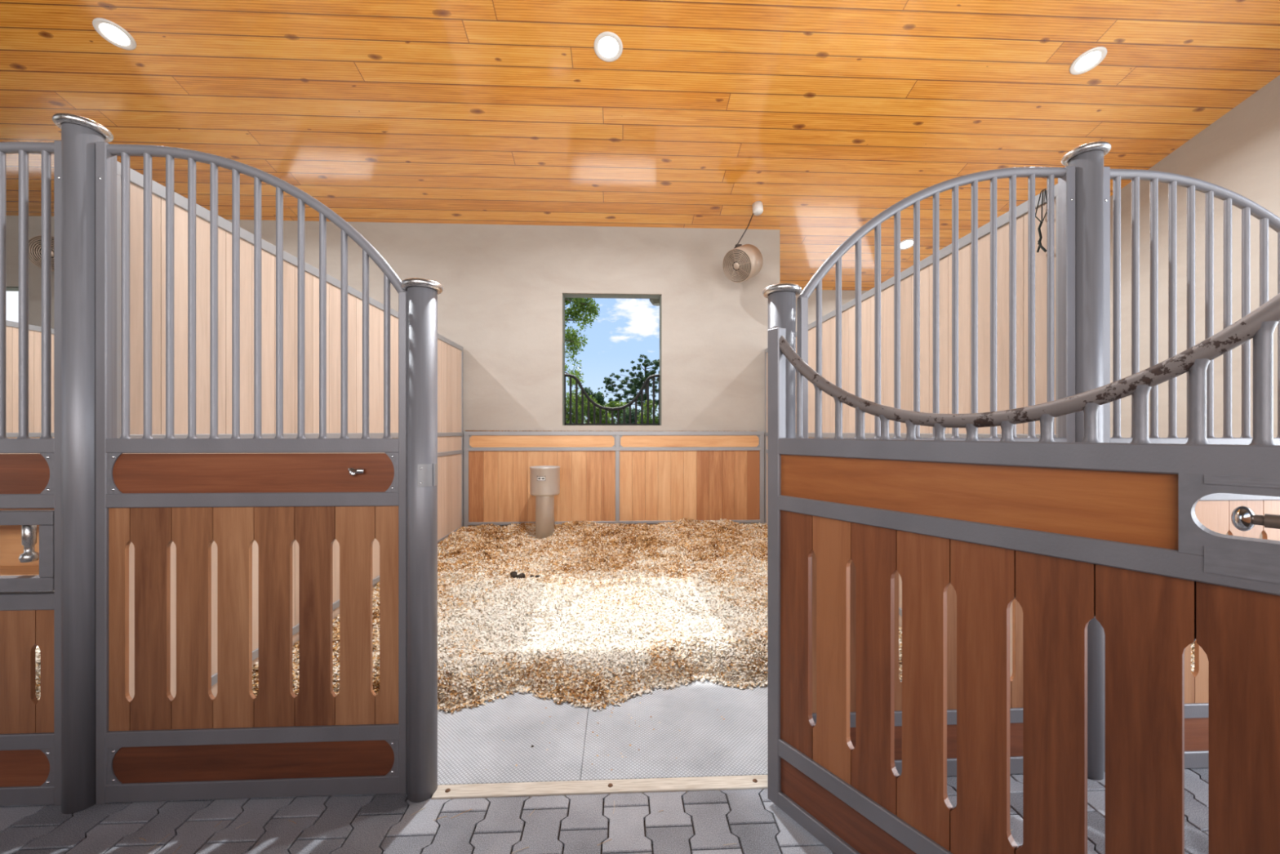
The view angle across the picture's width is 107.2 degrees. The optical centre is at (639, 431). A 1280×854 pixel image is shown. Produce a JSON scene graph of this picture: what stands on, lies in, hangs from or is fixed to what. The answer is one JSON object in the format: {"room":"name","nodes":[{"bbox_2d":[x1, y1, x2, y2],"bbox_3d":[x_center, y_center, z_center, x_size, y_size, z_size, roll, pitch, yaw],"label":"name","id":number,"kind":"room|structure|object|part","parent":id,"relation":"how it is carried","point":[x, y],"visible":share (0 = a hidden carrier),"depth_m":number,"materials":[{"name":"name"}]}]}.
{"room":"farm building","nodes":[
{"label":"farm building","id":0,"kind":"room"},
{"bbox_2d":[5,215,779,526],"bbox_3d":[-5.161,-0.536,5.581,13.760,3.872,0.170,0,0,-2],"label":"wall","id":1,"kind":"structure","parent":0,"point":[500,300],"depth_m":5.67,"materials":[{"name":"paint"}]},
{"bbox_2d":[5,286,18,291],"bbox_3d":[-7.654,-0.869,5.485,1.197,1.593,0.130,0,0,-2],"label":"window","id":2,"kind":"structure","parent":1,"relation":"in","point":[7,288],"depth_m":5.46,"materials":[{"name":"grey"}]},
{"bbox_2d":[562,293,661,425],"bbox_3d":[-0.340,-0.869,5.796,1.197,1.593,0.130,0,0,-2],"label":"window","id":3,"kind":"structure","parent":1,"relation":"in","point":[564,295],"depth_m":5.76,"materials":[{"name":"grey"}]},
{"bbox_2d":[564,373,659,425],"bbox_3d":[-0.342,-0.393,5.831,1.176,0.634,0.036,0,0,-2],"label":"window grille","id":4,"kind":"object","parent":3,"relation":"attached to","point":[577,381],"visible":1,"depth_m":5.82,"materials":[{"name":"black metal"}]},
{"bbox_3d":[-0.342,-0.087,5.831,1.173,0.022,0.020,0,0,-2],"label":"rail","id":5,"kind":"part","parent":4,"relation":"part of","materials":[{"name":"black metal"}]},
{"bbox_2d":[463,431,764,526],"bbox_3d":[-0.288,0.650,5.678,3.600,1.300,0.045,0,0,-2],"label":"wainscot","id":6,"kind":"structure","parent":1,"relation":"attached to","point":[606,477],"depth_m":5.67,"materials":[{"name":"brown wood"}]},
{"bbox_3d":[-1.164,0.655,5.640,1.735,0.850,0.022,0,0,-2],"label":"board panel","id":7,"kind":"part","parent":6,"relation":"part of","materials":[{"name":"brown wood"}]},
{"bbox_3d":[-1.164,0.119,5.639,1.737,0.146,0.016,0,0,-2],"label":"backing plate","id":8,"kind":"part","parent":6,"relation":"part of","materials":[{"name":"brown wood"}]},
{"bbox_3d":[0.605,0.655,5.715,1.701,0.850,0.022,0,0,-2],"label":"board panel","id":9,"kind":"part","parent":6,"relation":"part of","materials":[{"name":"brown wood"}]},
{"bbox_3d":[0.605,0.119,5.714,1.703,0.146,0.016,0,0,-2],"label":"backing plate","id":10,"kind":"part","parent":6,"relation":"part of","materials":[{"name":"brown wood"}]},
{"bbox_2d":[0,747,1208,853],"bbox_3d":[-3.316,1.400,1.476,17.500,0.200,11.230,0,0,-2],"label":"floor","id":11,"kind":"structure","parent":0,"point":[384,821],"depth_m":1.56,"materials":[{"name":"concrete"}]},
{"bbox_2d":[0,320,53,453],"bbox_3d":[-5.690,0.150,3.497,0.044,2.300,3.890,0,0,-2],"label":"wall","id":12,"kind":"structure","parent":11,"relation":"on","point":[11,327],"depth_m":4.42,"materials":[{"name":"beige paint"}]},
{"bbox_2d":[0,140,61,805],"bbox_3d":[-2.532,0.145,1.635,1.067,2.310,0.043,0,0,-2],"label":"panel","id":13,"kind":"object","parent":11,"relation":"on","point":[30,727],"visible":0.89,"depth_m":1.64,"materials":[{"name":"grey paint"}]},
{"bbox_2d":[0,507,53,591],"bbox_3d":[-2.325,0.424,1.776,0.558,0.292,0.298,0,0,-2],"label":"hatch","id":14,"kind":"object","parent":13,"relation":"attached to","point":[26,535],"visible":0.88,"depth_m":1.64,"materials":[{"name":"grey paint"}]},
{"bbox_3d":[-2.175,0.390,1.681,0.048,0.149,0.048,0,0,-2],"label":"latch knob","id":15,"kind":"part","parent":14,"relation":"part of","materials":[{"name":"silver metal"}]},
{"bbox_3d":[-2.532,-0.745,1.636,1.067,0.530,0.035,0,0,-2],"label":"rail","id":16,"kind":"part","parent":13,"relation":"part of","materials":[{"name":"grey metal"}]},
{"bbox_3d":[-2.534,0.835,1.633,1.005,0.438,0.014,0,0,-2],"label":"board panel","id":17,"kind":"part","parent":13,"relation":"part of","materials":[{"name":"brown wood"}]},
{"bbox_2d":[52,113,113,813],"bbox_3d":[-1.949,0.113,1.654,0.140,2.375,0.140,0,0,-2],"label":"post","id":18,"kind":"object","parent":11,"relation":"on","point":[79,135],"visible":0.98,"depth_m":1.61,"materials":[{"name":"grey metal"}]},
{"bbox_2d":[95,142,407,804],"bbox_3d":[-1.366,0.145,1.677,1.067,2.310,0.057,0,0,-2],"label":"panel","id":19,"kind":"object","parent":11,"relation":"on","point":[234,492],"visible":0.97,"depth_m":1.67,"materials":[{"name":"grey paint"}]},
{"bbox_3d":[-1.365,0.658,1.683,1.005,0.791,0.014,0,0,-2],"label":"board panel","id":20,"kind":"part","parent":19,"relation":"part of","materials":[{"name":"brown wood"}]},
{"bbox_3d":[-1.366,-0.745,1.686,1.067,0.530,0.035,0,0,-2],"label":"rail","id":21,"kind":"part","parent":19,"relation":"part of","materials":[{"name":"grey metal"}]},
{"bbox_2d":[116,160,463,698],"bbox_3d":[-2.034,0.150,3.652,0.044,2.300,3.890,0,0,-2],"label":"wall","id":22,"kind":"structure","parent":11,"relation":"on","point":[450,353],"depth_m":2.41,"materials":[{"name":"beige wood"}]},
{"bbox_3d":[-2.034,0.688,3.657,0.028,0.859,3.798,0,0,-2],"label":"board panel","id":23,"kind":"part","parent":22,"relation":"part of","materials":[{"name":"brown wood"}]},
{"bbox_3d":[-2.034,-0.468,3.657,0.028,0.964,3.798,0,0,-2],"label":"board panel","id":24,"kind":"part","parent":22,"relation":"part of","materials":[{"name":"beige wood"}]},
{"bbox_2d":[400,278,443,802],"bbox_3d":[-0.785,0.383,1.703,0.140,1.835,0.140,0,0,-2],"label":"post","id":25,"kind":"object","parent":11,"relation":"on","point":[422,293],"visible":1,"depth_m":1.66,"materials":[{"name":"grey metal"}]},
{"bbox_3d":[-0.750,0.155,1.678,0.019,0.080,0.074,0,0,35],"label":"strike plate","id":26,"kind":"part","parent":25,"relation":"part of","materials":[{"name":"grey metal"}]},
{"bbox_2d":[437,689,588,785],"bbox_3d":[-1.154,1.304,3.660,1.699,0.016,3.888,0,0,-2],"label":"rubber mat","id":27,"kind":"object","parent":11,"relation":"on","point":[481,755],"visible":0.12,"depth_m":1.97,"materials":[{"name":"grey rubber"}]},
{"bbox_2d":[138,702,1013,853],"bbox_3d":[-0.508,1.296,1.550,3.700,0.006,1.369,0,0,-2],"label":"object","id":28,"kind":"object","parent":11,"relation":"on","point":[640,702],"visible":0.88,"depth_m":1.60,"materials":[{"name":"brown wood"}]},
{"bbox_2d":[431,774,767,799],"bbox_3d":[-0.121,1.300,1.725,1.239,0.020,0.062,0,0,-2],"label":"threshold strip","id":29,"kind":"object","parent":11,"relation":"on","point":[564,788],"visible":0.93,"depth_m":1.72,"materials":[{"name":"brown wood"}]},
{"bbox_2d":[580,678,902,780],"bbox_3d":[0.645,1.304,3.737,1.900,0.016,3.888,0,0,-2],"label":"rubber mat","id":30,"kind":"object","parent":11,"relation":"on","point":[740,748],"visible":0.12,"depth_m":2.01,"materials":[{"name":"grey rubber"}]},
{"bbox_2d":[252,517,902,713],"bbox_3d":[-0.213,1.172,3.920,3.613,0.271,3.472,0,0,-2],"label":"bedding","id":31,"kind":"object","parent":30,"relation":"on","point":[614,613],"visible":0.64,"depth_m":3.12,"materials":[{"name":"brown wood"}]},
{"bbox_2d":[510,571,525,579],"bbox_3d":[-0.997,1.163,3.811,0.145,0.046,0.080,0,0,30],"label":"dropping","id":32,"kind":"object","parent":31,"relation":"on","point":[513,574],"visible":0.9,"depth_m":3.79,"materials":[{"name":"black"}]},
{"bbox_2d":[529,465,559,538],"bbox_3d":[-1.071,0.799,5.319,0.340,0.802,0.340,0,0,-2],"label":"automatic waterer","id":33,"kind":"object","parent":31,"relation":"on","point":[544,480],"visible":0.93,"depth_m":5.22,"materials":[{"name":"beige plastic"}]},
{"bbox_2d":[529,465,559,496],"bbox_3d":[-1.071,0.556,5.319,0.340,0.317,0.340,0,0,-2],"label":"bowl","id":34,"kind":"object","parent":33,"relation":"on","point":[544,480],"depth_m":5.18,"materials":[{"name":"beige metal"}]},
{"bbox_2d":[762,283,801,438],"bbox_3d":[0.528,0.383,1.759,0.140,1.835,0.140,0,0,-2],"label":"post","id":35,"kind":"object","parent":11,"relation":"on","point":[781,297],"visible":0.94,"depth_m":1.71,"materials":[{"name":"grey metal"}]},
{"bbox_2d":[767,293,1279,853],"bbox_3d":[0.801,0.458,1.184,0.088,1.645,1.237,0,0,-34],"label":"gate","id":36,"kind":"object","parent":35,"relation":"attached to","point":[1075,533],"visible":1,"depth_m":1.06,"materials":[{"name":"grey paint"}]},
{"bbox_3d":[0.795,-0.186,1.161,0.035,0.356,1.205,0,0,-34],"label":"rail","id":37,"kind":"part","parent":36,"relation":"part of","materials":[{"name":"grey metal"}]},
{"bbox_3d":[0.795,0.657,1.161,0.020,0.786,1.105,0,0,-34],"label":"board panel","id":38,"kind":"part","parent":36,"relation":"part of","materials":[{"name":"brown wood"}]},
{"bbox_3d":[1.048,0.147,0.784,0.040,0.144,0.200,0,0,-34],"label":"latch plate","id":39,"kind":"part","parent":36,"relation":"part of","materials":[{"name":"grey paint"}]},
{"bbox_3d":[1.025,0.148,0.802,0.031,0.043,0.026,0,0,-34],"label":"latch knob","id":40,"kind":"part","parent":36,"relation":"part of","materials":[{"name":"silver metal"}]},
{"bbox_3d":[1.056,0.148,0.754,0.023,0.023,0.094,0,0,-34],"label":"latch rod","id":41,"kind":"part","parent":36,"relation":"part of","materials":[{"name":"brown"}]},
{"bbox_2d":[764,183,1057,677],"bbox_3d":[1.623,0.150,3.807,0.044,2.300,3.890,0,0,-2],"label":"wall","id":42,"kind":"structure","parent":11,"relation":"on","point":[828,321],"depth_m":2.52,"materials":[{"name":"beige paint"}]},
{"bbox_3d":[1.623,0.688,3.812,0.028,0.859,3.798,0,0,-2],"label":"board panel","id":43,"kind":"part","parent":42,"relation":"part of","materials":[{"name":"brown wood"}]},
{"bbox_3d":[1.623,-0.468,3.812,0.028,0.964,3.798,0,0,-2],"label":"board panel","id":44,"kind":"part","parent":42,"relation":"part of","materials":[{"name":"beige wood"}]},
{"bbox_2d":[1035,187,1046,252],"bbox_3d":[1.673,-0.873,1.956,0.025,0.272,0.063,0,0,-2],"label":"twine","id":45,"kind":"object","parent":42,"relation":"hanging from","point":[1039,243],"visible":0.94,"depth_m":1.96,"materials":[{"name":"grey"}]},
{"bbox_2d":[796,165,1075,775],"bbox_3d":[1.125,0.145,1.790,1.067,2.310,0.043,0,0,-2],"label":"panel","id":46,"kind":"object","parent":11,"relation":"on","point":[1065,175],"visible":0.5,"depth_m":1.79,"materials":[{"name":"grey paint"}]},
{"bbox_3d":[1.123,0.658,1.788,1.005,0.791,0.014,0,0,-2],"label":"board panel","id":47,"kind":"part","parent":46,"relation":"part of","materials":[{"name":"brown wood"}]},
{"bbox_3d":[1.124,-0.745,1.791,1.067,0.530,0.035,0,0,-2],"label":"rail","id":48,"kind":"part","parent":46,"relation":"part of","materials":[{"name":"grey metal"}]},
{"bbox_2d":[1061,141,1111,780],"bbox_3d":[1.708,0.113,1.809,0.140,2.375,0.140,0,0,-2],"label":"post","id":49,"kind":"object","parent":11,"relation":"on","point":[1087,159],"visible":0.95,"depth_m":1.76,"materials":[{"name":"grey metal"}]},
{"bbox_2d":[1103,166,1279,772],"bbox_3d":[2.291,0.145,1.839,1.067,2.310,0.043,0,0,-2],"label":"panel","id":50,"kind":"object","parent":11,"relation":"on","point":[1214,511],"visible":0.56,"depth_m":1.82,"materials":[{"name":"grey paint"}]},
{"bbox_3d":[2.291,-0.745,1.841,1.067,0.530,0.035,0,0,-2],"label":"rail","id":51,"kind":"part","parent":50,"relation":"part of","materials":[{"name":"grey metal"}]},
{"bbox_3d":[2.292,0.658,1.838,1.005,0.791,0.014,0,0,-2],"label":"board panel","id":52,"kind":"part","parent":50,"relation":"part of","materials":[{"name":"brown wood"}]},
{"bbox_3d":[-3.861,1.304,3.545,3.600,0.016,3.888,0,0,-2],"label":"rubber mat","id":53,"kind":"object","parent":11,"relation":"on","visible":0},
{"bbox_2d":[35,645,40,700],"bbox_3d":[-3.870,1.172,3.764,3.613,0.271,3.472,0,0,-2],"label":"bedding","id":54,"kind":"object","parent":53,"relation":"on","point":[37,649],"visible":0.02,"depth_m":2.35,"materials":[{"name":"brown wood"}]},
{"bbox_3d":[3.453,1.304,3.856,3.600,0.016,3.888,0,0,-2],"label":"rubber mat","id":55,"kind":"object","parent":11,"relation":"on","visible":0},
{"bbox_2d":[1191,642,1194,673],"bbox_3d":[3.443,1.172,4.075,3.613,0.271,3.472,0,0,-2],"label":"bedding","id":56,"kind":"object","parent":55,"relation":"on","point":[1193,643],"visible":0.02,"depth_m":2.55,"materials":[{"name":"brown wood"}]},
{"bbox_2d":[0,0,1279,290],"bbox_3d":[-3.349,-2.719,4.627,17.700,1.252,4.930,0,0,-2],"label":"ceiling","id":57,"kind":"structure","parent":0,"point":[828,115],"depth_m":4.07,"materials":[{"name":"brown wood"}]},
{"bbox_2d":[28,235,53,271],"bbox_3d":[-6.422,-2.134,5.203,0.370,0.793,0.322,0,0,-25],"label":"fan","id":58,"kind":"object","parent":57,"relation":"hanging from","point":[35,242],"visible":0.31,"depth_m":5.06,"materials":[{"name":"beige plastic"}]},
{"bbox_3d":[-6.483,-1.889,5.109,0.139,0.117,0.033,0,0,-18],"label":"blade","id":59,"kind":"part","parent":58,"relation":"part of","materials":[{"name":"brown"}]},
{"bbox_2d":[92,17,136,49],"bbox_3d":[-3.933,-2.971,3.536,0.224,0.062,0.219,0,0,-2],"label":"recessed light","id":60,"kind":"object","parent":57,"relation":"in","point":[108,30],"visible":1,"depth_m":3.53,"materials":[{"name":"white plastic"}]},
{"bbox_2d":[593,31,622,62],"bbox_3d":[-0.245,-2.979,3.662,0.224,0.062,0.219,0,0,-2],"label":"recessed light","id":61,"kind":"object","parent":57,"relation":"in","point":[608,46],"visible":1,"depth_m":3.66,"materials":[{"name":"white plastic"}]},
{"bbox_2d":[751,200,763,215],"bbox_3d":[1.334,-2.525,5.351,0.116,0.128,0.134,0,0,-2],"label":"outlet box","id":62,"kind":"object","parent":57,"relation":"attached to","point":[757,207],"visible":1,"depth_m":5.31,"materials":[{"name":"white plastic"}]},
{"bbox_2d":[722,213,763,283],"bbox_3d":[1.157,-2.095,5.328,0.390,0.845,0.370,0,0,-44],"label":"fan","id":63,"kind":"object","parent":62,"relation":"hanging from","point":[740,264],"visible":1,"depth_m":5.25,"materials":[{"name":"beige plastic"}]},
{"bbox_3d":[1.055,-1.826,5.360,0.027,0.118,0.138,0,0,-38],"label":"blade","id":64,"kind":"part","parent":63,"relation":"part of","materials":[{"name":"brown"}]},
{"bbox_3d":[1.050,-1.948,5.267,0.130,0.139,0.051,0,0,12],"label":"blade","id":65,"kind":"part","parent":63,"relation":"part of","materials":[{"name":"brown"}]},
{"bbox_3d":[1.093,-1.851,5.265,0.102,0.102,0.080,0,0,-44],"label":"motor","id":66,"kind":"part","parent":63,"relation":"part of","materials":[{"name":"beige metal"}]},
{"bbox_3d":[1.167,-2.253,5.345,0.283,0.529,0.055,0,0,-15],"label":"cord","id":67,"kind":"part","parent":63,"relation":"part of","materials":[{"name":"black rubber"}]},
{"bbox_3d":[1.168,-1.778,5.294,0.086,0.116,0.106,0,0,-2],"label":"blade","id":68,"kind":"part","parent":63,"relation":"part of","materials":[{"name":"brown"}]},
{"bbox_3d":[1.169,-1.902,5.206,0.083,0.086,0.127,0,0,-34],"label":"blade","id":69,"kind":"part","parent":63,"relation":"part of","materials":[{"name":"brown metal"}]},
{"bbox_2d":[900,238,913,249],"bbox_3d":[3.435,-2.411,6.090,0.224,0.062,0.219,0,0,-2],"label":"recessed light","id":70,"kind":"object","parent":57,"relation":"in","point":[907,243],"visible":0.72,"depth_m":6.08,"materials":[{"name":"white"}]},
{"bbox_2d":[1069,46,1106,75],"bbox_3d":[3.612,-2.984,3.806,0.224,0.062,0.219,0,0,-2],"label":"recessed light","id":71,"kind":"object","parent":57,"relation":"in","point":[1091,59],"visible":1,"depth_m":3.80,"materials":[{"name":"white"}]},
{"bbox_2d":[795,289,867,331],"bbox_3d":[3.425,-0.371,7.267,3.540,3.542,0.170,0,0,-2],"label":"wall","id":72,"kind":"structure","parent":0,"point":[828,296],"depth_m":7.16,"materials":[{"name":"paint"}]},
{"bbox_2d":[1110,75,1279,538],"bbox_3d":[5.398,-1.046,4.651,0.180,4.891,5.565,0,0,-2],"label":"wall","id":73,"kind":"structure","parent":0,"point":[1238,153],"depth_m":4.39,"materials":[{"name":"paint"}]},
{"bbox_3d":[-2.914,-3.578,1.448,18.300,3.025,11.540,0,0,-2],"label":"roof","id":74,"kind":"structure","parent":0,"visible":0},
{"bbox_2d":[649,298,659,306],"bbox_3d":[0.276,-2.015,7.298,0.240,0.110,0.240,0,0,20],"label":"lamp","id":75,"kind":"object","parent":74,"relation":"attached to","point":[655,302],"visible":0.47,"depth_m":7.23,"materials":[{"name":"grey"}]},
{"label":"outside","id":76,"kind":"structure","parent":0,"visible":0},
{"bbox_3d":[-3.517,1.625,82.865,240.000,0.150,154.120,0,0,-2],"label":"ground","id":77,"kind":"structure","parent":76,"visible":0},
{"bbox_2d":[565,390,591,423],"bbox_3d":[-2.966,-0.099,19.982,2.346,3.412,2.309,0,0,-2],"label":"bush","id":78,"kind":"object","parent":77,"relation":"on","point":[573,394],"visible":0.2,"depth_m":19.61,"materials":[{"name":"green plant"}]},
{"bbox_2d":[564,297,599,391],"bbox_3d":[-3.637,-2.294,12.870,5.064,7.816,3.236,0,0,-2],"label":"broadleaf tree","id":79,"kind":"object","parent":77,"relation":"on","point":[584,305],"visible":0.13,"depth_m":12.83,"materials":[{"name":"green plant"}]},
{"bbox_2d":[574,386,608,423],"bbox_3d":[-6.545,-1.877,59.787,5.870,7.426,3.587,0,0,-2],"label":"tree","id":80,"kind":"object","parent":77,"relation":"on","point":[598,397],"visible":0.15,"depth_m":59.03,"materials":[{"name":"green plant"}]},
{"bbox_2d":[574,395,613,423],"bbox_3d":[-2.276,-0.104,23.933,3.038,3.423,2.202,0,0,-2],"label":"bush","id":81,"kind":"object","parent":77,"relation":"on","point":[591,406],"visible":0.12,"depth_m":23.71,"materials":[{"name":"green plant"}]},
{"bbox_2d":[595,400,631,423],"bbox_3d":[-1.394,-0.177,29.978,3.616,3.570,2.586,0,0,-2],"label":"bush","id":82,"kind":"object","parent":77,"relation":"on","point":[611,404],"visible":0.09,"depth_m":29.60,"materials":[{"name":"green plant"}]},
{"bbox_2d":[597,354,659,410],"bbox_3d":[-0.082,-2.563,42.002,7.726,8.348,3.745,0,0,-2],"label":"pine tree","id":83,"kind":"object","parent":77,"relation":"on","point":[637,382],"visible":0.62,"depth_m":41.76,"materials":[{"name":"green plant"}]},
{"bbox_2d":[619,407,653,423],"bbox_3d":[-0.060,0.101,26.998,3.257,3.016,2.337,0,0,-2],"label":"bush","id":84,"kind":"object","parent":77,"relation":"on","point":[633,413],"visible":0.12,"depth_m":26.41,"materials":[{"name":"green plant"}]},
{"bbox_2d":[637,400,658,423],"bbox_3d":[1.026,0.039,22.097,2.519,3.138,2.332,0,0,-2],"label":"bush","id":85,"kind":"object","parent":77,"relation":"on","point":[651,411],"visible":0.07,"depth_m":21.87,"materials":[{"name":"green plant"}]}
]}

